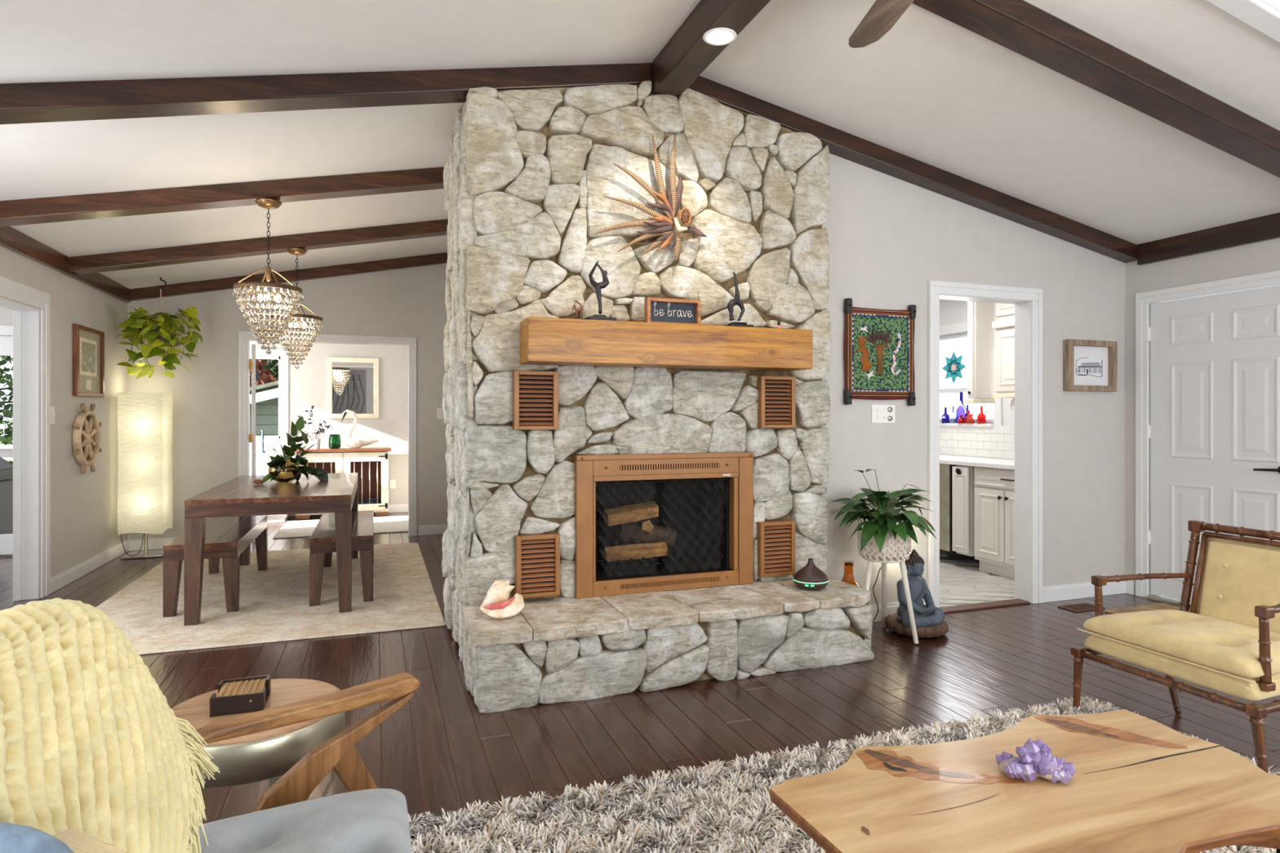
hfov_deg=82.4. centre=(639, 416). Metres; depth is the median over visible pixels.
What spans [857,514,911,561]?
woven pot
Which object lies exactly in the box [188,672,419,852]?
lounge chair
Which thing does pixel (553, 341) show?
mantel beam
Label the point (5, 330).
trim
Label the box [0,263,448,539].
wall
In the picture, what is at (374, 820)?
seat cushion
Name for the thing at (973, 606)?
trim
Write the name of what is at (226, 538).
bench
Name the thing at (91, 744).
throw blanket
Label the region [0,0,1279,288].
ceiling
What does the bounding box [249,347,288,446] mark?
window
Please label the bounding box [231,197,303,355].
crystal chandelier
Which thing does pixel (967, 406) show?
glass bottle
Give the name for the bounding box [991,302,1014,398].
upper cabinet
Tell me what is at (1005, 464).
countertop
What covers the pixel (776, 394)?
wall vent
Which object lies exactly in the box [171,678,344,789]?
side table
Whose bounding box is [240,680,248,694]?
coaster
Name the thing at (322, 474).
table plant
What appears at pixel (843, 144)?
ceiling beam
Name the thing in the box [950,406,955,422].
glass bottle
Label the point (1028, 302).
trim
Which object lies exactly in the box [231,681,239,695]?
coaster
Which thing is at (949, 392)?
window
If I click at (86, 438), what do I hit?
wheel
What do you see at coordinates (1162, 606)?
door mat
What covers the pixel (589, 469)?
fireplace screen
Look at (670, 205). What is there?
wall sculpture
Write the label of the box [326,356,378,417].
wall mirror
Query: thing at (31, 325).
trim
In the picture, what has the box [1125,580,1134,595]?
baseboard
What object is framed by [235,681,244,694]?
coaster
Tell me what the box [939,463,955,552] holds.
dishwasher
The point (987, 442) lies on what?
wall
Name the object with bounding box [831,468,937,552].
peace lily
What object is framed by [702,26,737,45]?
recessed light
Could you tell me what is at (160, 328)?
hanging plant
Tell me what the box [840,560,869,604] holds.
vase
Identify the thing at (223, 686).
coaster
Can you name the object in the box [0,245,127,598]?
wall
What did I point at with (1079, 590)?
baseboard
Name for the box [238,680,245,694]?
coaster
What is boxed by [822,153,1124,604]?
wall
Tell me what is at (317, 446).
pot
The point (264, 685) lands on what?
coaster
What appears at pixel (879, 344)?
tapestry
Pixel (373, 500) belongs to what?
dog bed
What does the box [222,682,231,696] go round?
coaster
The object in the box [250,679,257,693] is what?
coaster
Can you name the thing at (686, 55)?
ridge beam
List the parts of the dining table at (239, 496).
leg, leg, leg, leg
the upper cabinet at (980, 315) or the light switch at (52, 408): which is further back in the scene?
the upper cabinet at (980, 315)
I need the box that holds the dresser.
[249,451,288,523]
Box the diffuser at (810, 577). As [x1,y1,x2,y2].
[792,558,828,591]
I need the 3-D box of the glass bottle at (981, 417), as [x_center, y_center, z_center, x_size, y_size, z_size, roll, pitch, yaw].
[3.083,-0.013,6.597,0.076,0.155,0.074,0,0,-20]
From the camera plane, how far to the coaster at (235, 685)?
1.94 m
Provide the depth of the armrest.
0.80 m
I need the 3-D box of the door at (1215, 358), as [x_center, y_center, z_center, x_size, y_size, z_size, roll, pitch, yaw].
[3.706,0.228,4.693,0.094,2.025,0.901,0,0,-20]
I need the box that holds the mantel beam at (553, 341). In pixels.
[520,316,812,371]
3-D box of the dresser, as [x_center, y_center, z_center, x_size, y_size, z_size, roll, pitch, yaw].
[-4.747,0.854,8.782,0.975,0.828,0.492,0,0,-20]
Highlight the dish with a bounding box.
[253,479,262,484]
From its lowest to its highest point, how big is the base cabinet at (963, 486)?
0.738 m
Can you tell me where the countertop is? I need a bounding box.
[939,454,1014,470]
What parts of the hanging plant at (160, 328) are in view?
pot, hanger cord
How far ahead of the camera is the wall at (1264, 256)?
5.12 m
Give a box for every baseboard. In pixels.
[50,539,128,593]
[128,537,176,551]
[288,503,408,516]
[418,524,448,535]
[870,599,925,622]
[1042,580,1126,603]
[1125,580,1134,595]
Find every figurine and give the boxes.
[583,261,616,320]
[724,271,754,327]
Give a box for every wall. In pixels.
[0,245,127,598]
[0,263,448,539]
[249,341,408,504]
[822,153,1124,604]
[939,298,1014,459]
[1124,237,1279,595]
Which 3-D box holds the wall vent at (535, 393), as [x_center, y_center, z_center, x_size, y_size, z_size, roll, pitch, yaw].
[-0.520,-0.079,3.639,0.220,0.290,0.053,0,0,-20]
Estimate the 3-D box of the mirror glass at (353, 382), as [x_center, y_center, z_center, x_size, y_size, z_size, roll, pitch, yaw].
[-3.724,-0.367,9.489,0.510,0.675,0.004,0,0,-20]
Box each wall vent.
[512,370,558,430]
[514,533,559,598]
[755,520,795,577]
[756,375,795,427]
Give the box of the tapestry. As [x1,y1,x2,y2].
[843,297,916,405]
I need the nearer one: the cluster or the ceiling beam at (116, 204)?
the cluster
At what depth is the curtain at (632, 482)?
3.84 m
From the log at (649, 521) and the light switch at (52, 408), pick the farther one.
the light switch at (52, 408)
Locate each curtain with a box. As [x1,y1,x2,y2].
[595,480,658,577]
[661,477,728,573]
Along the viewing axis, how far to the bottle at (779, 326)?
3.98 m
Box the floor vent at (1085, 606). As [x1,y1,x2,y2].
[1057,602,1105,612]
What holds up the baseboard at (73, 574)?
attached to the wall at (84, 507)
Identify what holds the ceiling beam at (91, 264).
attached to the ceiling
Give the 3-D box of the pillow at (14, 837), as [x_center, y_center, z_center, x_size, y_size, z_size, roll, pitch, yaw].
[-0.660,0.487,0.718,0.195,0.168,0.089,0,0,-20]
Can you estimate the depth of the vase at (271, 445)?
8.87 m
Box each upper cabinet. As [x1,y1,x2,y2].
[965,301,995,403]
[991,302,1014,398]
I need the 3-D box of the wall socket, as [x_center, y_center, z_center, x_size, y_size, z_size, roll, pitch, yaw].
[-3.270,0.895,9.659,0.075,0.115,0.008,0,0,-20]
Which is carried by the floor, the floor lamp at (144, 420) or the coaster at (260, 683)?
the floor lamp at (144, 420)
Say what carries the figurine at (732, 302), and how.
on the mantel beam at (553, 341)
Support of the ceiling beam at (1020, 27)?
attached to the ceiling
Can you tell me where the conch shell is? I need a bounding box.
[479,579,524,618]
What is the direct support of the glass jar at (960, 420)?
on the window at (949, 392)
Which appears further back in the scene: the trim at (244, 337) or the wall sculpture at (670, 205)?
the trim at (244, 337)
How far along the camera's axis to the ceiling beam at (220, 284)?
7.35 m
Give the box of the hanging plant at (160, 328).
[115,277,203,378]
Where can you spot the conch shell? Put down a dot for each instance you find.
(496, 603)
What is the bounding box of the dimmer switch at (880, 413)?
[871,404,895,423]
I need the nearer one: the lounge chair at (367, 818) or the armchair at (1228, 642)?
the lounge chair at (367, 818)
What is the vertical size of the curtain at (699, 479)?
0.498 m
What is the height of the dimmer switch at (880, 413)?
0.115 m
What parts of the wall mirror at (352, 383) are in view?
frame, frame, frame, frame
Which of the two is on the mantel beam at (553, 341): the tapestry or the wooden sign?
the wooden sign
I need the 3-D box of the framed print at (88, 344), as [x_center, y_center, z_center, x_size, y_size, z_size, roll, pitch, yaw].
[-4.470,-0.438,5.932,0.034,0.555,0.600,0,0,-20]
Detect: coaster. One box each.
[216,683,225,697]
[217,682,227,697]
[220,682,229,696]
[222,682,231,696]
[224,682,233,696]
[226,681,235,695]
[229,681,237,695]
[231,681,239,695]
[233,680,241,695]
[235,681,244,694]
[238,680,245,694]
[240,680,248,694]
[242,680,249,693]
[244,680,252,693]
[246,679,253,693]
[248,680,256,693]
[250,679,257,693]
[253,678,260,693]
[255,679,262,692]
[257,678,264,692]
[259,678,266,692]
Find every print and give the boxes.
[72,324,104,397]
[81,341,95,373]
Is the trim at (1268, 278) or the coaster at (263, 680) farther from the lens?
the trim at (1268, 278)
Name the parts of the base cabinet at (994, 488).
panel, door, drawer, panel, handle, door, panel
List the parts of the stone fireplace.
fire grate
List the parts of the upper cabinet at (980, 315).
door, light rail, panel, rail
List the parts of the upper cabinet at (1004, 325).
rail moulding, light rail, door, door, panel, panel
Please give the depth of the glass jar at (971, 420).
6.66 m
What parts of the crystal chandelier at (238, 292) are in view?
bulb, chain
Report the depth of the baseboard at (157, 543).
6.96 m
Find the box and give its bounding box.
[209,675,271,717]
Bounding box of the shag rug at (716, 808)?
[408,695,1279,852]
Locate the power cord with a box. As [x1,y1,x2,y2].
[872,566,881,622]
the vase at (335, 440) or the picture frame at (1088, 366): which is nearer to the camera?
the picture frame at (1088, 366)
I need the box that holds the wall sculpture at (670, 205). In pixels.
[593,133,706,261]
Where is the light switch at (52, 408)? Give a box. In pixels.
[50,406,54,423]
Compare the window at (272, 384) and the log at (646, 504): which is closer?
the log at (646, 504)
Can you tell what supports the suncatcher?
hanging from the window at (949, 392)
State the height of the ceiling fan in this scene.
0.530 m
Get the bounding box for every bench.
[163,515,267,617]
[309,510,373,606]
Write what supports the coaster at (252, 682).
in the box
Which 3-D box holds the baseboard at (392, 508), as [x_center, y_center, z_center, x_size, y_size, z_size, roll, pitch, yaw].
[-4.082,1.218,9.361,2.900,0.105,0.015,0,0,-20]
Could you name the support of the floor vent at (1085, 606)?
in the floor
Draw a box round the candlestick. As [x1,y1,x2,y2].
[259,430,266,453]
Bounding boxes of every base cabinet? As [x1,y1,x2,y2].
[294,447,391,519]
[952,465,974,556]
[973,466,1014,579]
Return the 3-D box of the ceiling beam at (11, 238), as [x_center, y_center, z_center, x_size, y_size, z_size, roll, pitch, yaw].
[-2.999,-1.131,1.881,0.039,0.131,10.580,0,0,-20]
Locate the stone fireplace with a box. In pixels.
[441,64,874,713]
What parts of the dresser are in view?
drawer, foot rail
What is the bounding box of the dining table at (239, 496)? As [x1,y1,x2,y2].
[183,472,358,626]
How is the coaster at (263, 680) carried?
in the box
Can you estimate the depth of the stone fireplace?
3.76 m
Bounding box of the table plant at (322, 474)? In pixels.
[260,415,328,484]
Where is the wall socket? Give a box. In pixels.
[389,480,395,488]
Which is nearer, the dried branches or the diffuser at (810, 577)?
the diffuser at (810, 577)
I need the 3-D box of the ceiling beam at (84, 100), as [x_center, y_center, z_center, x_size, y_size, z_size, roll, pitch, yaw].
[-1.649,-1.486,3.362,3.588,0.804,0.155,0,0,-20]
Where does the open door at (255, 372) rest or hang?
in the wall at (408, 302)
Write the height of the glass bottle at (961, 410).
0.290 m
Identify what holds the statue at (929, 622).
on the floor
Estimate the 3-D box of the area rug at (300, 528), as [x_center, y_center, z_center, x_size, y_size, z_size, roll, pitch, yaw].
[-3.268,1.264,8.463,1.620,0.011,1.300,0,0,-20]
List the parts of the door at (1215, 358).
panel, panel, panel, panel, panel, panel, lever handle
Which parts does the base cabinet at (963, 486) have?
cup pull, panel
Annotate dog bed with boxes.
[358,497,381,504]
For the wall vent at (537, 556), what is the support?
attached to the stone fireplace
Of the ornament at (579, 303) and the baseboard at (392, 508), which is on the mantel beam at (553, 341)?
the ornament at (579, 303)
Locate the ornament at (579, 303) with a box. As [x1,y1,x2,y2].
[572,300,582,317]
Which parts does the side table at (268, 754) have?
post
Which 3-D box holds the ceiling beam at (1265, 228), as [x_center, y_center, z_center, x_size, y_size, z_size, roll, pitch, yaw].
[4.562,-1.137,2.261,0.039,0.144,6.145,0,0,-20]
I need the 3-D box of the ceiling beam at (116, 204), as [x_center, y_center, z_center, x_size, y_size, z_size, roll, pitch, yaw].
[-2.438,-1.428,4.676,3.000,0.690,0.156,0,0,-20]
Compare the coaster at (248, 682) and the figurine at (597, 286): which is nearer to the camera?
the coaster at (248, 682)
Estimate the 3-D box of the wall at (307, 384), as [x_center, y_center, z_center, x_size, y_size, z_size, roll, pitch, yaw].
[-4.140,0.020,9.402,3.220,2.500,0.100,0,0,-20]
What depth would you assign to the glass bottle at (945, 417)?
6.99 m
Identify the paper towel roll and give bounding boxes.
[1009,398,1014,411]
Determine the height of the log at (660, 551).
0.087 m
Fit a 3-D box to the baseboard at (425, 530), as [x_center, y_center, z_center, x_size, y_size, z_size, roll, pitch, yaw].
[-2.189,1.218,7.856,0.365,0.105,0.015,0,0,-20]
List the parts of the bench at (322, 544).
leg, leg, leg, leg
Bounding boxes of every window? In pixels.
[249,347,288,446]
[939,316,1002,426]
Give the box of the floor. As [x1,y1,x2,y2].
[0,511,1279,823]
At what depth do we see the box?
1.88 m
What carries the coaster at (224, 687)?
in the box
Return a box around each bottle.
[776,320,781,328]
[941,407,949,422]
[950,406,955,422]
[955,392,966,423]
[964,404,968,417]
[964,410,973,423]
[977,406,986,423]
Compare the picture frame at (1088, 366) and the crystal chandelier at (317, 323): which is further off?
the crystal chandelier at (317, 323)
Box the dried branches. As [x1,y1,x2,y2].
[294,405,333,440]
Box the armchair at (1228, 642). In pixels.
[1071,520,1279,773]
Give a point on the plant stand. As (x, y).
(902, 563)
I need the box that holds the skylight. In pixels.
[1204,0,1279,43]
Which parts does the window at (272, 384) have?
pane, frame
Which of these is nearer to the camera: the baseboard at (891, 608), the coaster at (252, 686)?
the coaster at (252, 686)
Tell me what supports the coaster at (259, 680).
in the box
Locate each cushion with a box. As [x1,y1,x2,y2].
[198,788,412,852]
[1081,609,1279,677]
[1199,540,1279,634]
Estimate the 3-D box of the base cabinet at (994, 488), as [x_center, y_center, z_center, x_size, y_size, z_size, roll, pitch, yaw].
[3.105,0.838,5.698,0.580,0.860,0.800,0,0,-20]
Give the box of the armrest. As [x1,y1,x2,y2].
[53,828,126,852]
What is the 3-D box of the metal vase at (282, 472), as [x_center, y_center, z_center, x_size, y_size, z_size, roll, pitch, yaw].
[-2.727,0.409,5.606,0.224,0.190,0.224,0,0,-20]
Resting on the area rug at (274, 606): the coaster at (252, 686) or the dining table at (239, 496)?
the dining table at (239, 496)
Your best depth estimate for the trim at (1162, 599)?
4.99 m
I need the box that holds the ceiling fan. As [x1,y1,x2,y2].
[848,0,914,48]
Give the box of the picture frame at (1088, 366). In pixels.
[1062,338,1117,391]
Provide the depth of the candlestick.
8.77 m
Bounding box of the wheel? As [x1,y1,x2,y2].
[71,403,102,474]
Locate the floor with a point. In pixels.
(437, 749)
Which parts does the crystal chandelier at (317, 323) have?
chain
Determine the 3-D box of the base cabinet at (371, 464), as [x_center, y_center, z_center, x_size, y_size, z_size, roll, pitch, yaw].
[-3.757,0.838,9.272,1.130,0.860,0.335,0,0,-20]
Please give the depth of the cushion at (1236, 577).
2.96 m
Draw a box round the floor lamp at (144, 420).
[117,392,173,559]
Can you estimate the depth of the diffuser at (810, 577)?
3.87 m
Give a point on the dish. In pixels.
(257, 481)
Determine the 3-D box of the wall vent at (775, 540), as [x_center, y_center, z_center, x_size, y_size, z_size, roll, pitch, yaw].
[0.763,0.741,4.104,0.222,0.301,0.053,0,0,-20]
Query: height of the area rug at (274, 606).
0.010 m
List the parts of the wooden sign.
frame, frame, frame, frame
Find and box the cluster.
[995,737,1075,783]
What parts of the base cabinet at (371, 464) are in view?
panel, panel, door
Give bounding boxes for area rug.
[96,542,445,654]
[272,515,408,538]
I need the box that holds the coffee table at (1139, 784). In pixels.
[768,709,1279,852]
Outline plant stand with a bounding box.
[862,555,918,644]
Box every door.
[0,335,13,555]
[249,344,258,542]
[1147,284,1279,603]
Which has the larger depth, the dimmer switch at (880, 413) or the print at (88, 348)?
the print at (88, 348)
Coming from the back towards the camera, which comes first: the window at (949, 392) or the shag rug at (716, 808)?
the window at (949, 392)
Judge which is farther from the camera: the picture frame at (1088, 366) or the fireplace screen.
the picture frame at (1088, 366)
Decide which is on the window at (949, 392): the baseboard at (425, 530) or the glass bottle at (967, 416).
the glass bottle at (967, 416)
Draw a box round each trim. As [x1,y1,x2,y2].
[0,275,50,601]
[0,324,13,335]
[238,331,416,536]
[928,280,1042,608]
[939,598,1030,613]
[1135,270,1279,598]
[1146,595,1191,608]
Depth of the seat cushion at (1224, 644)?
2.77 m
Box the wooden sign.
[644,297,701,324]
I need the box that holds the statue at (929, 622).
[884,549,948,638]
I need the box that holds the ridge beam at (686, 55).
[652,0,770,97]
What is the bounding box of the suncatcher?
[942,351,965,383]
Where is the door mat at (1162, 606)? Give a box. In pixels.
[1103,602,1190,613]
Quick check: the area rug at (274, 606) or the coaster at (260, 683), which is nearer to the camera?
the coaster at (260, 683)
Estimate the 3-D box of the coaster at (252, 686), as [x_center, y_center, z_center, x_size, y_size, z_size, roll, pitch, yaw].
[-1.034,0.740,1.949,0.003,0.034,0.122,0,0,-20]
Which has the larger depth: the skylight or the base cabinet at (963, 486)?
the base cabinet at (963, 486)
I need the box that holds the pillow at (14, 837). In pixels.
[0,822,74,852]
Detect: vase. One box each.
[266,441,275,452]
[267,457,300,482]
[328,434,341,448]
[840,560,869,604]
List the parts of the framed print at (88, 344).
frame, frame, frame, frame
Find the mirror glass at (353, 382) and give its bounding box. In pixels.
[332,361,373,413]
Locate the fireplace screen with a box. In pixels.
[573,451,753,598]
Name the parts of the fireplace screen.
panel, rail, curtain rod, vent panel, vent panel, frame, panel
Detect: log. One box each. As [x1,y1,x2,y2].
[602,542,667,561]
[603,501,658,526]
[617,522,676,546]
[641,520,654,534]
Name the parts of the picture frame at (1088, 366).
frame, frame, frame, frame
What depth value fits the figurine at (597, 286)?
3.64 m
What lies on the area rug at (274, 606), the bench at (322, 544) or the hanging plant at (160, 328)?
the bench at (322, 544)
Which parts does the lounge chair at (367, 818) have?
arm, leg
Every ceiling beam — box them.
[0,62,651,124]
[0,167,444,226]
[0,226,130,302]
[69,218,448,275]
[130,252,447,301]
[686,75,1137,262]
[911,0,1279,177]
[1137,212,1279,265]
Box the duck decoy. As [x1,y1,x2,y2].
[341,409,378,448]
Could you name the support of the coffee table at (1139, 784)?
on the shag rug at (716, 808)
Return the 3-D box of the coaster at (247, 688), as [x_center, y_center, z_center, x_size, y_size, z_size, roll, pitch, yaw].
[-1.044,0.740,1.946,0.003,0.035,0.122,0,0,-20]
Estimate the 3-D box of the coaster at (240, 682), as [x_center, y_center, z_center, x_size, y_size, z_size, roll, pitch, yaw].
[-1.067,0.739,1.937,0.003,0.036,0.122,0,0,-20]
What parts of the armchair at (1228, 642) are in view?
leg, seat rail, arm post, arm rail, seat rail, leg, post, frame, panel, crest rail, leg, arm post, seat rail, arm rail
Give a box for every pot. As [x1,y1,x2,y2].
[313,438,320,448]
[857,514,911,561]
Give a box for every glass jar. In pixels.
[957,415,964,423]
[967,413,974,423]
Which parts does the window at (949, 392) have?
pane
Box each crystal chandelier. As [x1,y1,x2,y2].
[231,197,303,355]
[271,247,324,368]
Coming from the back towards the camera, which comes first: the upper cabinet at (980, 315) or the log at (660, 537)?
the upper cabinet at (980, 315)
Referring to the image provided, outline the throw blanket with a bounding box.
[0,597,219,852]
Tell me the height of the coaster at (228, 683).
0.036 m
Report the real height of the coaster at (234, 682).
0.036 m
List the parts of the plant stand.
leg, leg, leg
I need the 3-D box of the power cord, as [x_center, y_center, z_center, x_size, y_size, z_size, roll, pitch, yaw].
[1.487,1.071,4.481,0.139,0.380,0.025,0,0,-9]

